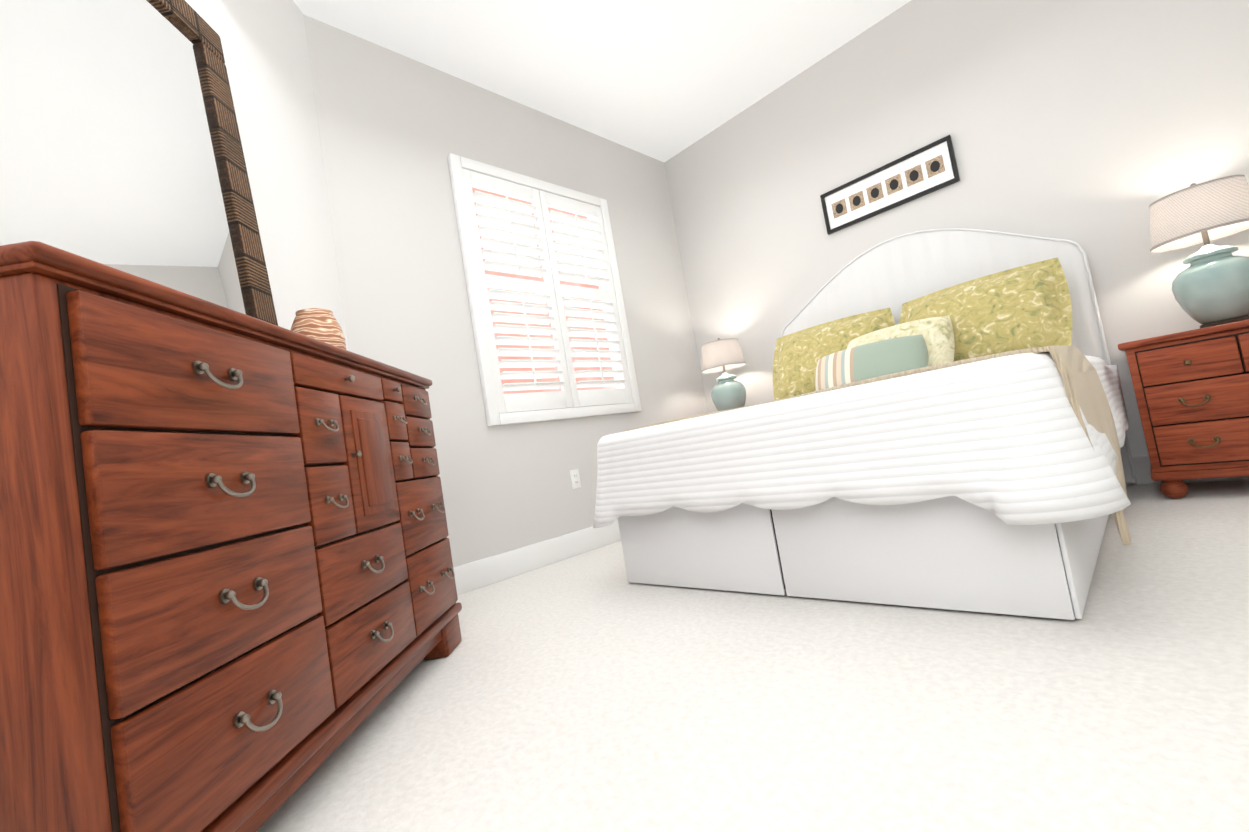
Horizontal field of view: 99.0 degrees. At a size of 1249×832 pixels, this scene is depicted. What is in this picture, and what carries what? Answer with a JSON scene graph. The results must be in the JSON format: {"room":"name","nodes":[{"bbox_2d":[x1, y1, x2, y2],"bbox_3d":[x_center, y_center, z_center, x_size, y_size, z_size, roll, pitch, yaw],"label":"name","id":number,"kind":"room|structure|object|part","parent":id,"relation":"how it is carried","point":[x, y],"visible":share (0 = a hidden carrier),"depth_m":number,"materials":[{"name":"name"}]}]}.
{"room":"bedroom","nodes":[
{"label":"bedroom","id":0,"kind":"room"},
{"bbox_2d":[185,0,348,350],"bbox_3d":[-1.356,-0.584,0.984,0.120,2.850,3.270,-9,-4,0],"label":"wall","id":1,"kind":"structure","parent":0,"point":[265,52],"depth_m":2.15,"materials":[{"name":"grey paint"}]},
{"bbox_2d":[303,14,707,566],"bbox_3d":[-0.414,-0.589,3.423,2.670,2.850,0.120,-6,-5,-45],"label":"wall","id":2,"kind":"structure","parent":0,"point":[396,129],"depth_m":2.87,"materials":[{"name":"grey paint"}]},
{"bbox_2d":[453,519,620,595],"bbox_3d":[-0.135,0.736,3.303,2.640,0.135,0.016,-6,-5,-45],"label":"baseboard","id":3,"kind":"structure","parent":2,"relation":"attached to","point":[474,575],"depth_m":2.91,"materials":[{"name":"white"}]},
{"bbox_2d":[447,153,641,425],"bbox_3d":[-0.468,-0.731,3.363,1.194,1.524,0.165,-6,-5,-45],"label":"window shutters","id":4,"kind":"object","parent":2,"relation":"attached to","point":[548,315],"visible":1,"depth_m":3.26,"materials":[{"name":"white wood"}]},
{"bbox_2d":[569,469,580,488],"bbox_3d":[-0.296,0.380,3.229,0.070,0.114,0.008,-6,-5,-45],"label":"electrical outlet plate","id":5,"kind":"object","parent":2,"relation":"attached to","point":[575,478],"visible":1,"depth_m":3.23,"materials":[{"name":"white plastic"}]},
{"bbox_2d":[293,0,910,162],"bbox_3d":[0.006,-2.281,1.411,5.500,0.100,4.620,-6,-5,-45],"label":"ceiling","id":6,"kind":"structure","parent":0,"point":[664,81],"depth_m":3.11,"materials":[{"name":"white paint"}]},
{"bbox_2d":[257,479,1248,831],"bbox_3d":[0.487,0.624,1.231,5.500,0.100,4.620,-6,-5,-45],"label":"floor","id":7,"kind":"structure","parent":0,"point":[593,691],"depth_m":1.06,"materials":[{"name":"carpet"}]},
{"bbox_2d":[0,241,461,831],"bbox_3d":[-0.858,0.325,1.252,0.525,0.930,1.304,-9,-4,0],"label":"dresser","id":8,"kind":"object","parent":7,"relation":"on","point":[228,597],"visible":1,"depth_m":0.78,"materials":[{"name":"brown wood"}]},
{"bbox_2d":[0,0,277,325],"bbox_3d":[-1.241,-0.714,1.237,0.040,1.235,1.060,-13,-3,-1],"label":"mirror","id":9,"kind":"object","parent":8,"relation":"on","point":[121,149],"visible":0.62,"depth_m":1.33,"materials":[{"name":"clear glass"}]},
{"bbox_2d":[291,308,345,349],"bbox_3d":[-0.941,-0.220,1.712,0.225,0.222,0.154,-6,-5,-45],"label":"vase","id":10,"kind":"object","parent":8,"relation":"on","point":[321,324],"visible":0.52,"depth_m":1.64,"materials":[{"name":"beige"}]},
{"bbox_2d":[593,228,1136,619],"bbox_3d":[1.033,-0.226,2.439,2.066,1.529,1.753,-6,-5,-45],"label":"bed","id":11,"kind":"object","parent":7,"relation":"on","point":[940,421],"visible":1,"depth_m":1.64,"materials":[{"name":"white fabric"}]},
{"bbox_2d":[622,345,1131,545],"bbox_3d":[0.715,0.156,1.955,0.587,0.476,1.612,-6,-5,-45],"label":"throw","id":12,"kind":"object","parent":11,"relation":"on","point":[953,520],"depth_m":1.49,"materials":[{"name":"beige fabric"}]},
{"bbox_2d":[843,315,954,394],"bbox_3d":[1.417,-0.311,2.795,0.170,0.360,0.560,28,-27,-34],"label":"pillow","id":13,"kind":"object","parent":11,"relation":"on","point":[938,333],"depth_m":2.65,"materials":[{"name":"green fabric"}]},
{"bbox_3d":[1.731,-0.305,3.131,0.094,1.517,1.623,-6,-5,-45],"label":"headboard","id":14,"kind":"part","parent":11,"relation":"part of","materials":[{"name":"white fabric"}]},
{"bbox_2d":[1117,319,1248,497],"bbox_3d":[2.486,-0.040,2.132,0.481,0.664,0.650,-6,-5,-45],"label":"nightstand","id":15,"kind":"object","parent":7,"relation":"on","point":[1191,389],"visible":1,"depth_m":2.09,"materials":[{"name":"brown wood"}]},
{"bbox_2d":[1149,174,1248,327],"bbox_3d":[2.405,-0.668,2.195,0.328,0.604,0.328,-6,-5,-45],"label":"lamp","id":16,"kind":"object","parent":15,"relation":"on","point":[1210,286],"visible":1,"depth_m":2.13,"materials":[{"name":"teal"}]},
{"bbox_3d":[0.831,0.341,3.814,0.461,0.659,0.640,-6,-5,-45],"label":"nightstand","id":17,"kind":"object","parent":7,"relation":"on","visible":0},
{"bbox_2d":[701,338,745,410],"bbox_3d":[0.731,-0.276,3.854,0.321,0.590,0.321,-6,-5,-45],"label":"lamp","id":18,"kind":"object","parent":17,"relation":"on","point":[728,391],"visible":0.92,"depth_m":3.75,"materials":[{"name":"teal"}]},
{"bbox_2d":[664,0,1248,456],"bbox_3d":[2.002,-1.017,2.965,0.120,2.850,4.260,-6,-5,-45],"label":"wall","id":19,"kind":"structure","parent":0,"point":[1094,128],"depth_m":2.86,"materials":[{"name":"grey paint"}]},
{"bbox_2d":[820,135,959,234],"bbox_3d":[1.578,-1.379,3.239,0.025,0.265,0.760,-6,-5,-45],"label":"picture frame","id":20,"kind":"object","parent":19,"relation":"attached to","point":[923,171],"visible":1,"depth_m":3.21,"materials":[{"name":"black"}]},
{"bbox_2d":[1126,455,1248,484],"bbox_3d":[1.897,0.388,3.114,0.016,0.135,3.220,-6,-5,-45],"label":"baseboard","id":21,"kind":"structure","parent":19,"relation":"attached to","point":[1141,464],"depth_m":2.53,"materials":[{"name":"white wood"}]}
]}

